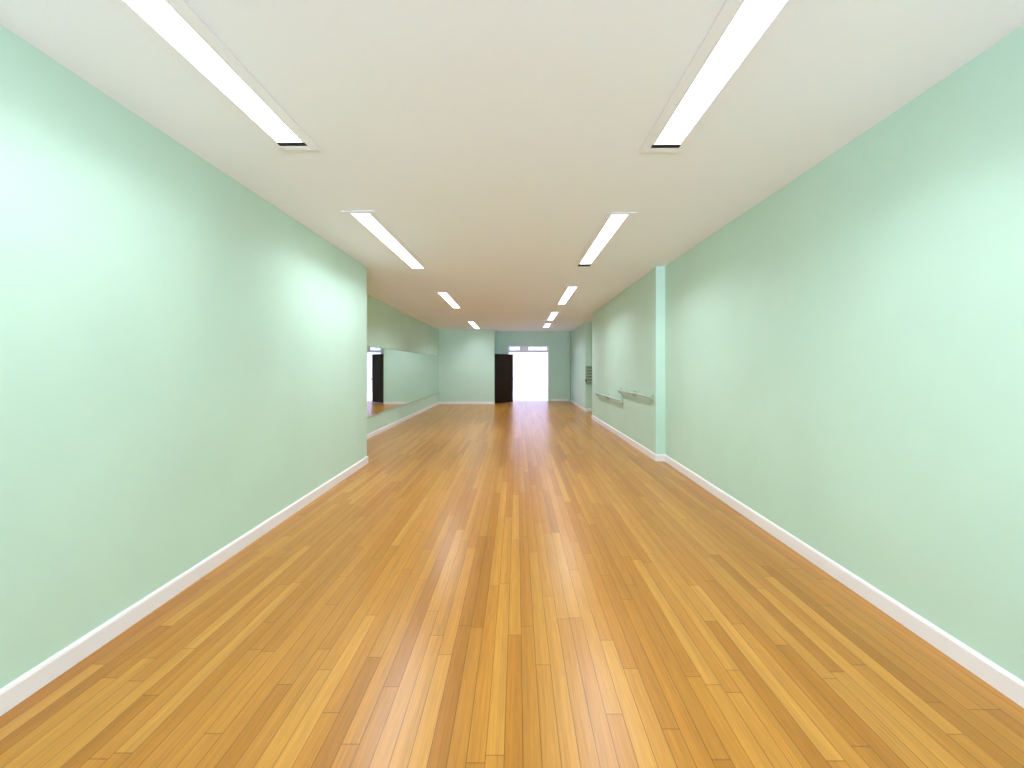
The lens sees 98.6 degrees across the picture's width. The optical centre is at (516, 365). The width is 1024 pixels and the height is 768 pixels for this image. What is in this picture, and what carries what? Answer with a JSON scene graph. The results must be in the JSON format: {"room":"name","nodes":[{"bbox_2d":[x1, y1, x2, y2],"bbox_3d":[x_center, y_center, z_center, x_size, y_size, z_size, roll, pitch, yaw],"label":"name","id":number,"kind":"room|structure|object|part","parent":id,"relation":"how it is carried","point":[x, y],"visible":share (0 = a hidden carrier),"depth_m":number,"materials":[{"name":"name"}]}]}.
{"room":"exercise studio","nodes":[
{"label":"exercise studio","id":0,"kind":"room"},
{"bbox_2d":[0,24,366,688],"bbox_3d":[-2.617,-0.125,0.175,1.366,3.050,12.350,0,0,0],"label":"wall","id":1,"kind":"structure","parent":0,"point":[183,358],"depth_m":2.40,"materials":[{"name":"green paint"}]},
{"bbox_2d":[0,402,493,715],"bbox_3d":[-1.739,1.350,5.112,2.232,0.100,22.214,0,0,-1],"label":"baseboard","id":2,"kind":"structure","parent":1,"relation":"attached to","point":[24,686],"depth_m":2.46,"materials":[{"name":"white wood"}]},
{"bbox_2d":[367,295,438,433],"bbox_3d":[-3.089,-0.125,11.925,0.422,3.050,11.150,0,0,0],"label":"wall","id":3,"kind":"structure","parent":0,"point":[389,327],"depth_m":10.60,"materials":[{"name":"green paint"}]},
{"bbox_2d":[367,346,438,417],"bbox_3d":[-2.869,0.305,11.735,0.015,1.395,8.870,0,0,0],"label":"wall mirror","id":4,"kind":"object","parent":3,"relation":"attached to","point":[395,378],"visible":0.64,"depth_m":10.56,"materials":[{"name":"clear mirror"}]},
{"bbox_3d":[-2.870,-0.382,11.735,0.013,0.020,8.870,0,0,0],"label":"rail","id":5,"kind":"part","parent":4,"relation":"part of","materials":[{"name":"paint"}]},
{"bbox_3d":[-2.869,0.989,11.735,0.015,0.028,8.870,0,0,0],"label":"rail","id":6,"kind":"part","parent":4,"relation":"part of","materials":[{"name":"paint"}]},
{"bbox_2d":[439,330,494,403],"bbox_3d":[-1.854,-0.125,16.270,2.048,3.050,0.140,0,0,0],"label":"wall","id":7,"kind":"structure","parent":0,"point":[466,357],"depth_m":16.20,"materials":[{"name":"green paint"}]},
{"bbox_2d":[0,391,1023,767],"bbox_3d":[0.100,1.460,9.050,7.000,0.120,30.500,0,0,0],"label":"floor","id":8,"kind":"structure","parent":0,"point":[515,584],"depth_m":2.20,"materials":[{"name":"brown wood"}]},
{"bbox_2d":[0,0,1023,331],"bbox_3d":[0.000,-1.565,5.710,6.800,0.469,23.820,0,0,0],"label":"ceiling","id":9,"kind":"structure","parent":0,"point":[494,138],"depth_m":2.41,"materials":[{"name":"white paint"}]},
{"bbox_2d":[106,0,320,150],"bbox_3d":[-1.400,-1.374,1.580,0.288,0.020,2.476,0,1,0],"label":"recessed light","id":10,"kind":"object","parent":9,"relation":"in","point":[173,26],"visible":1,"depth_m":2.01,"materials":[{"name":"white plastic"}]},
{"bbox_2d":[341,211,428,268],"bbox_3d":[-1.437,-1.411,5.220,0.301,0.016,2.488,0,1,0],"label":"recessed light","id":11,"kind":"object","parent":9,"relation":"in","point":[370,222],"visible":1,"depth_m":4.78,"materials":[{"name":"white plastic"}]},
{"bbox_2d":[434,292,462,307],"bbox_3d":[-1.417,-1.379,9.346,0.291,0.013,2.139,-1,-1,0],"label":"recessed light","id":12,"kind":"object","parent":9,"relation":"in","point":[447,297],"visible":1,"depth_m":9.13,"materials":[{"name":"white plastic"}]},
{"bbox_2d":[466,321,481,328],"bbox_3d":[-1.404,-1.335,14.454,0.291,0.014,2.455,0,0,0],"label":"recessed light","id":13,"kind":"object","parent":9,"relation":"in","point":[473,324],"visible":1,"depth_m":14.33,"materials":[{"name":"white plastic"}]},
{"bbox_2d":[542,324,551,327],"bbox_3d":[0.997,-1.342,14.663,0.291,0.013,1.340,-1,0,0],"label":"recessed light","id":14,"kind":"object","parent":9,"relation":"in","point":[544,325],"visible":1,"depth_m":14.74,"materials":[{"name":"white plastic"}]},
{"bbox_2d":[545,312,560,320],"bbox_3d":[0.984,-1.373,12.216,0.291,0.008,1.856,-1,-1,0],"label":"recessed light","id":15,"kind":"object","parent":9,"relation":"in","point":[552,316],"visible":1,"depth_m":12.19,"materials":[{"name":"white plastic"}]},
{"bbox_2d":[555,286,580,304],"bbox_3d":[1.005,-1.415,8.962,0.291,0.012,2.128,0,-1,0],"label":"recessed light","id":16,"kind":"object","parent":9,"relation":"in","point":[568,292],"visible":1,"depth_m":8.72,"materials":[{"name":"white plastic"}]},
{"bbox_2d":[573,212,636,266],"bbox_3d":[0.966,-1.436,5.266,0.291,0.012,2.377,-1,1,0],"label":"recessed light","id":17,"kind":"object","parent":9,"relation":"in","point":[612,224],"visible":1,"depth_m":4.86,"materials":[{"name":"white plastic"}]},
{"bbox_2d":[639,0,804,151],"bbox_3d":[0.948,-1.393,1.612,0.298,0.019,2.540,0,1,0],"label":"recessed light","id":18,"kind":"object","parent":9,"relation":"in","point":[742,30],"visible":1,"depth_m":2.04,"materials":[{"name":"white plastic"}]},
{"bbox_2d":[509,347,547,390],"bbox_3d":[0.500,-0.299,24.250,6.200,3.402,0.100,0,0,0],"label":"sky","id":19,"kind":"structure","parent":0,"point":[530,369],"depth_m":24.20,"materials":[{"name":"white paint"}]},
{"bbox_2d":[496,332,567,400],"bbox_3d":[0.050,-0.125,17.560,6.700,3.050,0.120,0,0,0],"label":"wall","id":20,"kind":"structure","parent":0,"point":[557,342],"depth_m":17.50,"materials":[{"name":"green paint"}]},
{"bbox_2d":[508,346,548,400],"bbox_3d":[0.455,0.300,17.580,1.640,2.200,0.190,0,0,0],"label":"door frame","id":21,"kind":"structure","parent":20,"relation":"in","point":[522,348],"depth_m":17.48,"materials":[{"name":"white wood"}]},
{"bbox_2d":[551,399,567,400],"bbox_3d":[1.685,1.360,17.492,0.680,0.080,0.015,0,0,0],"label":"baseboard","id":22,"kind":"structure","parent":20,"relation":"attached to","point":[551,399],"depth_m":17.49,"materials":[{"name":"white wood"}]},
{"bbox_2d":[568,331,569,400],"bbox_3d":[2.065,-0.125,17.455,0.080,3.050,0.090,0,0,0],"label":"trim","id":23,"kind":"structure","parent":20,"relation":"attached to","point":[568,331],"depth_m":17.41,"materials":[{"name":"green paint"}]},
{"bbox_2d":[570,322,591,408],"bbox_3d":[2.752,-0.125,15.520,1.295,3.050,3.960,0,0,0],"label":"wall","id":24,"kind":"structure","parent":0,"point":[580,337],"depth_m":14.38,"materials":[{"name":"green paint"}]},
{"bbox_2d":[570,399,591,411],"bbox_3d":[2.545,1.355,15.467,0.910,0.090,3.885,0,0,0],"label":"baseboard","id":25,"kind":"structure","parent":24,"relation":"attached to","point":[572,401],"depth_m":14.27,"materials":[{"name":"white wood"}]},
{"bbox_2d":[585,366,591,383],"bbox_3d":[2.287,0.280,13.479,0.407,0.560,0.118,0,0,0],"label":"upper cabinet","id":26,"kind":"object","parent":24,"relation":"attached to","point":[588,380],"visible":0.51,"depth_m":13.46,"materials":[{"name":"green ceramic"}]},
{"bbox_2d":[592,271,650,450],"bbox_3d":[2.700,-0.125,9.225,1.399,3.050,5.010,0,0,0],"label":"wall","id":27,"kind":"structure","parent":0,"point":[621,328],"depth_m":8.19,"materials":[{"name":"green paint"}]},
{"bbox_2d":[595,391,622,404],"bbox_3d":[1.983,0.680,9.675,0.075,0.120,2.550,0,0,-1],"label":"ballet barre","id":28,"kind":"object","parent":27,"relation":"attached to","point":[596,393],"visible":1,"depth_m":9.38,"materials":[{"name":"paint"}]},
{"bbox_3d":[1.967,0.665,9.674,0.042,0.042,2.550,0,0,-1],"label":"rail","id":29,"kind":"part","parent":28,"relation":"part of","materials":[{"name":"paint"}]},
{"bbox_2d":[617,388,653,401],"bbox_3d":[2.004,0.485,7.580,0.074,0.120,2.040,0,0,-1],"label":"ballet barre","id":30,"kind":"object","parent":27,"relation":"attached to","point":[651,398],"visible":1,"depth_m":7.32,"materials":[{"name":"paint"}]},
{"bbox_3d":[1.988,0.470,7.579,0.042,0.042,2.040,0,0,-1],"label":"rail","id":31,"kind":"part","parent":30,"relation":"part of","materials":[{"name":"paint"}]},
{"bbox_2d":[651,266,664,453],"bbox_3d":[2.720,-0.125,6.600,1.360,3.050,0.240,0,0,0],"label":"wall","id":32,"kind":"structure","parent":0,"point":[657,273],"depth_m":6.48,"materials":[{"name":"green paint"}]},
{"bbox_2d":[665,24,1023,680],"bbox_3d":[2.665,-0.125,0.240,1.470,3.050,12.480,0,0,0],"label":"wall","id":33,"kind":"structure","parent":0,"point":[844,355],"depth_m":2.48,"materials":[{"name":"green paint"}]},
{"bbox_2d":[591,415,1023,707],"bbox_3d":[2.438,1.350,2.873,1.058,0.100,17.754,0,0,0],"label":"baseboard","id":34,"kind":"structure","parent":33,"relation":"attached to","point":[1000,679],"depth_m":2.53,"materials":[{"name":"white wood"}]},
{"bbox_3d":[-0.880,-0.125,16.920,0.100,3.050,1.160,0,0,0],"label":"wall","id":35,"kind":"structure","parent":0,"visible":0},
{"bbox_2d":[495,354,512,402],"bbox_3d":[-0.495,0.469,16.701,0.864,1.838,0.199,0,0,-40],"label":"door","id":36,"kind":"structure","parent":35,"relation":"in","point":[503,362],"depth_m":16.66,"materials":[{"name":"black wood"}]}
]}

